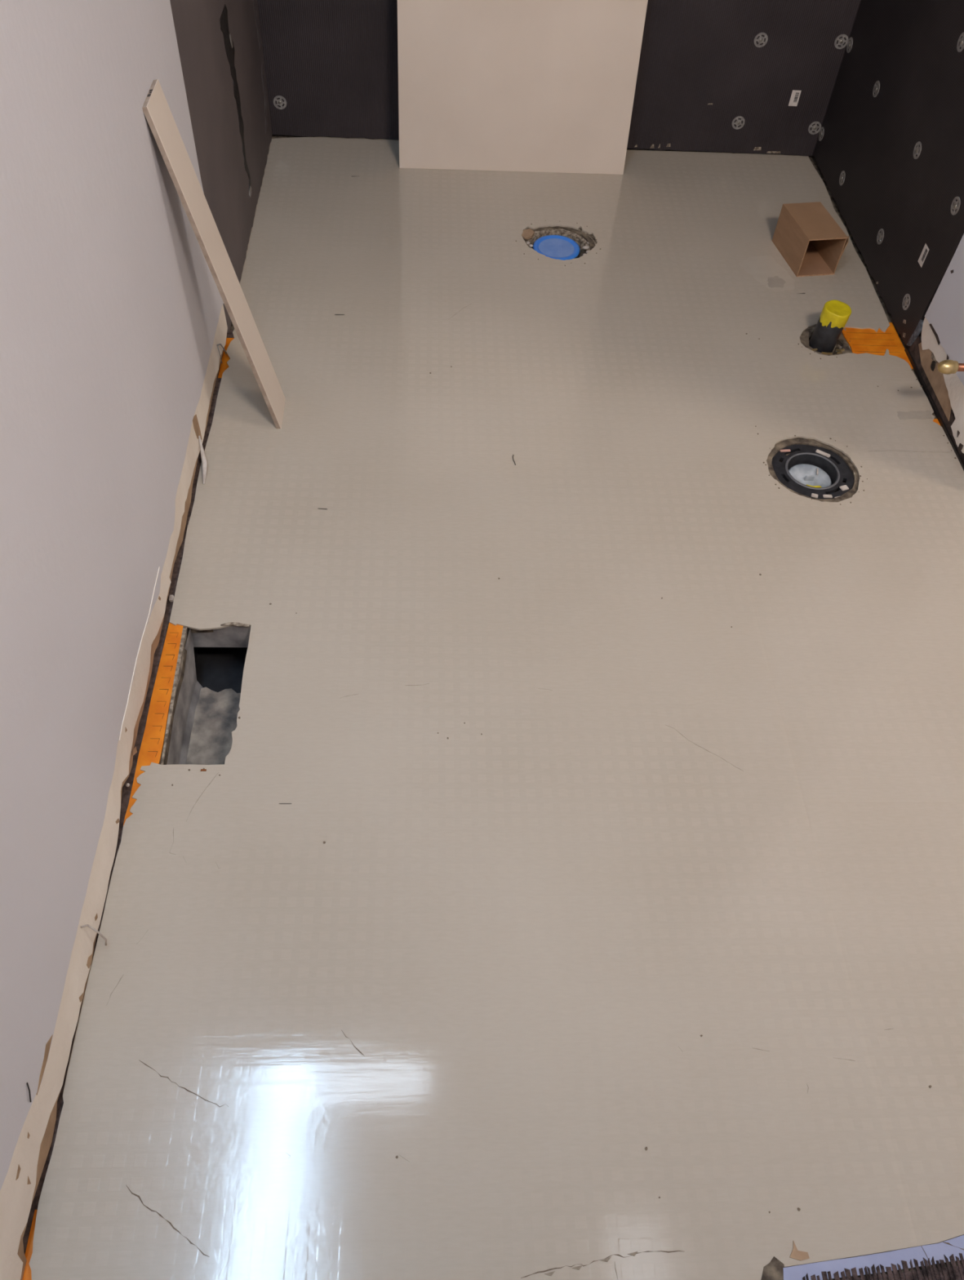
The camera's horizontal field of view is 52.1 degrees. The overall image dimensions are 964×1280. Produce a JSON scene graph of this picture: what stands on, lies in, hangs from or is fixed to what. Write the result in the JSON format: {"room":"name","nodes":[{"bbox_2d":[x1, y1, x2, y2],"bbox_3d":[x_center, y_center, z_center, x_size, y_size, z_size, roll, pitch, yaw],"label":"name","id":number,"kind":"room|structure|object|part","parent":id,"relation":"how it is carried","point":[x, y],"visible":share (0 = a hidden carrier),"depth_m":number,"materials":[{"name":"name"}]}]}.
{"room":"building under construction","nodes":[
{"label":"building under construction","id":0,"kind":"room"},
{"bbox_2d":[0,0,272,1279],"bbox_3d":[-0.489,-0.642,0.630,0.051,2.420,3.820,1,52,-3],"label":"wall","id":1,"kind":"structure","parent":0,"point":[113,319],"depth_m":1.25,"materials":[{"name":"paint"}]},
{"bbox_2d":[26,1082,31,1102],"bbox_3d":[-0.500,0.500,1.092,0.003,0.021,0.016,-4,52,-7],"label":"dark fibre","id":2,"kind":"object","parent":1,"relation":"attached to","point":[27,1082],"visible":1,"depth_m":1.09,"materials":[{"name":"black"}]},
{"bbox_2d":[80,924,106,945],"bbox_3d":[-0.503,0.385,1.287,0.020,0.072,0.006,-7,53,-9],"label":"tie","id":3,"kind":"object","parent":1,"relation":"attached to","point":[86,925],"visible":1,"depth_m":1.28,"materials":[{"name":"paint"}]},
{"bbox_2d":[198,435,208,484],"bbox_3d":[-0.530,-0.343,1.876,0.011,0.052,0.082,-6,52,-8],"label":"caulk glob","id":4,"kind":"object","parent":1,"relation":"attached to","point":[204,462],"visible":1,"depth_m":1.88,"materials":[{"name":"paint"}]},
{"bbox_2d":[217,343,226,363],"bbox_3d":[-0.545,-0.610,2.073,0.007,0.066,0.061,1,52,-3],"label":"tie","id":5,"kind":"object","parent":1,"relation":"attached to","point":[220,344],"visible":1,"depth_m":2.06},
{"bbox_2d":[22,134,963,1279],"bbox_3d":[1.047,0.153,1.635,3.450,0.023,3.920,1,52,-3],"label":"floor","id":6,"kind":"structure","parent":0,"point":[502,963],"depth_m":1.51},
{"bbox_2d":[22,1209,37,1279],"bbox_3d":[-0.501,0.712,1.086,0.018,0.002,0.150,1,52,-3],"label":"scrap","id":7,"kind":"object","parent":6,"relation":"on","point":[27,1274],"visible":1,"depth_m":1.11,"materials":[{"name":"orange plastic"}]},
{"bbox_2d":[168,595,174,601],"bbox_3d":[-0.532,-0.071,1.692,0.007,0.008,0.012,1,52,-3],"label":"chip","id":8,"kind":"object","parent":6,"relation":"on","point":[171,597],"visible":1,"depth_m":1.69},
{"bbox_2d":[160,626,187,764],"bbox_3d":[-0.493,0.083,1.581,0.006,0.004,0.272,0,52,-4],"label":"mortar lip","id":9,"kind":"object","parent":6,"relation":"on","point":[184,628],"visible":1,"depth_m":1.58,"materials":[{"name":"grey concrete"}]},
{"bbox_2d":[123,622,250,825],"bbox_3d":[-0.384,0.030,1.720,0.301,0.160,0.726,1,52,-3],"label":"floor vent opening","id":10,"kind":"object","parent":6,"relation":"in","point":[207,708],"depth_m":1.66,"materials":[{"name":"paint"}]},
{"bbox_3d":[-0.509,0.120,1.549,0.034,0.003,0.382,1,52,-3],"label":"membrane strip","id":11,"kind":"part","parent":10,"relation":"part of","materials":[{"name":"orange plastic"}]},
{"bbox_2d":[142,79,285,428],"bbox_3d":[-0.460,-0.650,1.763,0.143,0.618,0.094,1,52,-3],"label":"wooden board","id":12,"kind":"object","parent":6,"relation":"on","point":[156,109],"visible":1,"depth_m":1.70,"materials":[{"name":"wood"}]},
{"bbox_2d":[217,337,234,377],"bbox_3d":[-0.544,-0.606,2.119,0.026,0.002,0.140,1,52,-3],"label":"scrap","id":13,"kind":"object","parent":6,"relation":"on","point":[224,366],"visible":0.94,"depth_m":2.11,"materials":[{"name":"orange plastic"}]},
{"bbox_2d":[397,0,648,174],"bbox_3d":[0.110,-1.704,2.249,0.610,1.212,0.151,0,52,-4],"label":"wall panel","id":14,"kind":"structure","parent":6,"relation":"on","point":[531,86],"depth_m":2.52,"materials":[{"name":"paint"}]},
{"bbox_2d":[521,228,595,260],"bbox_3d":[0.190,-0.974,2.491,0.200,0.058,0.199,1,52,-3],"label":"shower drain","id":15,"kind":"object","parent":6,"relation":"in","point":[562,244],"visible":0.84,"depth_m":2.48,"materials":[{"name":"blue plastic"}]},
{"bbox_2d":[171,222,955,1213],"bbox_3d":[0.281,-0.163,1.819,1.135,0.001,2.161,16,53,9],"label":"debris specks","id":16,"kind":"object","parent":6,"relation":"on","point":[930,1086],"visible":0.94,"depth_m":1.76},
{"bbox_2d":[760,1256,784,1279],"bbox_3d":[0.332,0.727,1.123,0.028,0.001,0.044,22,54,13],"label":"smear","id":17,"kind":"object","parent":6,"relation":"on","point":[773,1270],"visible":1,"depth_m":1.13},
{"bbox_2d":[790,1241,809,1260],"bbox_3d":[0.368,0.708,1.140,0.021,0.001,0.018,21,54,13],"label":"paper scrap","id":18,"kind":"object","parent":6,"relation":"on","point":[797,1255],"visible":1,"depth_m":1.14,"materials":[{"name":"paper"}]},
{"bbox_2d":[772,201,848,276],"bbox_3d":[0.819,-0.993,2.445,0.121,0.098,0.167,-7,53,-9],"label":"cardboard box","id":19,"kind":"object","parent":6,"relation":"on","point":[809,239],"visible":1,"depth_m":2.43,"materials":[{"name":"brown cardboard"}]},
{"bbox_3d":[0.761,-0.987,2.436,0.003,0.092,0.165,-7,53,-9],"label":"panel","id":20,"kind":"part","parent":19,"relation":"part of","materials":[{"name":"cardboard"}]},
{"bbox_3d":[0.806,-0.963,2.481,0.100,0.003,0.165,-7,53,-9],"label":"panel","id":21,"kind":"part","parent":19,"relation":"part of","materials":[{"name":"cardboard"}]},
{"bbox_3d":[0.811,-1.022,2.406,0.100,0.003,0.165,-7,53,-9],"label":"panel","id":22,"kind":"part","parent":19,"relation":"part of","materials":[{"name":"cardboard"}]},
{"bbox_3d":[0.856,-0.999,2.451,0.003,0.092,0.165,-7,53,-9],"label":"panel","id":23,"kind":"part","parent":19,"relation":"part of","materials":[{"name":"cardboard"}]},
{"bbox_2d":[771,444,853,499],"bbox_3d":[0.667,-0.327,2.016,0.201,0.058,0.204,1,52,-3],"label":"flange","id":24,"kind":"object","parent":6,"relation":"in","point":[814,472],"visible":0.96,"depth_m":2.02,"materials":[{"name":"black plastic"}]},
{"bbox_2d":[808,299,851,354],"bbox_3d":[0.785,-0.682,2.267,0.122,0.192,0.121,1,52,-3],"label":"drain pipe","id":25,"kind":"object","parent":6,"relation":"in","point":[835,313],"visible":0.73,"depth_m":2.21,"materials":[{"name":"black plastic"}]},
{"bbox_2d":[782,1235,963,1279],"bbox_3d":[0.714,0.727,1.150,0.760,0.006,0.138,1,52,-3],"label":"threshold strip","id":26,"kind":"object","parent":6,"relation":"on","point":[952,1251],"visible":1,"depth_m":1.14,"materials":[{"name":"purple paint"}]},
{"bbox_2d":[841,322,913,368],"bbox_3d":[0.899,-0.680,2.271,0.142,0.002,0.175,1,52,-3],"label":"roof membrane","id":27,"kind":"object","parent":6,"relation":"on","point":[860,340],"visible":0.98,"depth_m":2.28,"materials":[{"name":"orange plastic"}]},
{"bbox_2d":[933,418,940,425],"bbox_3d":[0.960,-0.438,2.085,0.036,0.002,0.090,1,52,-3],"label":"scrap","id":28,"kind":"object","parent":6,"relation":"on","point":[935,420],"visible":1,"depth_m":2.11,"materials":[{"name":"orange plastic"}]},
{"bbox_2d":[257,0,861,155],"bbox_3d":[0.243,-2.133,1.836,1.624,2.399,0.014,1,52,-3],"label":"wall","id":29,"kind":"structure","parent":0,"point":[334,64],"depth_m":2.62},
{"bbox_2d":[273,95,286,109],"bbox_3d":[-0.545,-1.449,2.662,0.036,0.035,0.003,1,52,-3],"label":"washer","id":30,"kind":"object","parent":29,"relation":"attached to","point":[279,102],"visible":1,"depth_m":2.66,"materials":[{"name":"metal"}]},
{"bbox_2d":[732,115,745,129],"bbox_3d":[0.711,-1.434,2.738,0.036,0.035,0.003,1,52,-3],"label":"washer","id":31,"kind":"object","parent":29,"relation":"attached to","point":[738,122],"visible":1,"depth_m":2.74,"materials":[{"name":"metal"}]},
{"bbox_2d":[754,32,768,47],"bbox_3d":[0.727,-1.564,2.573,0.036,0.036,0.003,1,52,-3],"label":"washer","id":32,"kind":"object","parent":29,"relation":"attached to","point":[761,39],"visible":1,"depth_m":2.57,"materials":[{"name":"metal"}]},
{"bbox_2d":[788,89,801,106],"bbox_3d":[0.853,-1.477,2.691,0.024,0.041,0.001,1,52,-3],"label":"barcode label","id":33,"kind":"object","parent":29,"relation":"attached to","point":[795,95],"visible":1,"depth_m":2.69,"materials":[{"name":"white paper"}]},
{"bbox_2d":[808,121,821,134],"bbox_3d":[0.929,-1.429,2.755,0.036,0.036,0.003,1,52,-3],"label":"washer","id":34,"kind":"object","parent":29,"relation":"attached to","point":[815,127],"visible":1,"depth_m":2.75,"materials":[{"name":"metal"}]},
{"bbox_2d":[834,34,848,48],"bbox_3d":[0.940,-1.565,2.582,0.036,0.036,0.003,1,52,-3],"label":"washer","id":35,"kind":"object","parent":29,"relation":"attached to","point":[841,41],"visible":1,"depth_m":2.58,"materials":[{"name":"metal"}]},
{"bbox_2d":[812,0,963,470],"bbox_3d":[1.047,-1.595,1.480,0.051,2.420,1.360,1,52,-3],"label":"wall","id":36,"kind":"structure","parent":0,"point":[908,46],"depth_m":2.24,"materials":[{"name":"plastic"}]},
{"bbox_2d":[818,126,824,141],"bbox_3d":[0.945,-1.411,2.752,0.003,0.036,0.036,1,52,-3],"label":"washer","id":37,"kind":"object","parent":36,"relation":"attached to","point":[821,132],"visible":1,"depth_m":2.75,"materials":[{"name":"metal"}]},
{"bbox_2d":[839,170,845,185],"bbox_3d":[0.952,-1.221,2.610,0.003,0.036,0.036,1,52,-3],"label":"washer","id":38,"kind":"object","parent":36,"relation":"attached to","point":[842,176],"visible":1,"depth_m":2.61,"materials":[{"name":"metal"}]},
{"bbox_2d":[846,36,853,53],"bbox_3d":[0.957,-1.550,2.571,0.003,0.036,0.035,1,51,-3],"label":"washer","id":39,"kind":"object","parent":36,"relation":"attached to","point":[849,46],"visible":1,"depth_m":2.57,"materials":[{"name":"metal"}]},
{"bbox_2d":[872,80,879,97],"bbox_3d":[0.964,-1.348,2.415,0.003,0.036,0.035,1,52,-3],"label":"washer","id":40,"kind":"object","parent":36,"relation":"attached to","point":[877,87],"visible":1,"depth_m":2.41,"materials":[{"name":"metal"}]},
{"bbox_2d":[876,228,884,244],"bbox_3d":[0.962,-0.975,2.386,0.003,0.036,0.036,1,52,-3],"label":"washer","id":41,"kind":"object","parent":36,"relation":"attached to","point":[881,234],"visible":1,"depth_m":2.38,"materials":[{"name":"metal"}]},
{"bbox_2d":[902,293,910,310],"bbox_3d":[0.968,-0.771,2.253,0.003,0.035,0.036,1,52,-3],"label":"washer","id":42,"kind":"object","parent":36,"relation":"attached to","point":[907,300],"visible":1,"depth_m":2.25,"materials":[{"name":"metal"}]},
{"bbox_2d":[913,141,921,159],"bbox_3d":[0.974,-1.096,2.209,0.003,0.036,0.036,1,52,-3],"label":"washer","id":43,"kind":"object","parent":36,"relation":"attached to","point":[916,150],"visible":1,"depth_m":2.21,"materials":[{"name":"metal"}]},
{"bbox_2d":[918,244,928,267],"bbox_3d":[0.974,-0.848,2.177,0.001,0.043,0.026,1,52,-3],"label":"barcode label","id":44,"kind":"object","parent":36,"relation":"attached to","point":[924,253],"visible":1,"depth_m":2.18,"materials":[{"name":"white paper"}]},
{"bbox_2d":[937,360,963,374],"bbox_3d":[0.954,-0.535,1.937,0.122,0.028,0.028,1,52,-3],"label":"stub","id":45,"kind":"object","parent":36,"relation":"attached to","point":[945,366],"visible":1,"depth_m":1.93,"materials":[{"name":"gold metal"}]},
{"bbox_2d":[951,196,960,215],"bbox_3d":[0.981,-0.900,2.046,0.003,0.036,0.036,1,52,-3],"label":"washer","id":46,"kind":"object","parent":36,"relation":"attached to","point":[956,204],"visible":1,"depth_m":2.04,"materials":[{"name":"metal"}]},
{"bbox_2d":[956,31,963,52],"bbox_3d":[0.985,-1.228,2.028,0.003,0.036,0.036,1,52,-3],"label":"washer","id":47,"kind":"object","parent":36,"relation":"attached to","point":[960,44],"visible":1,"depth_m":2.03,"materials":[{"name":"metal"}]}
]}

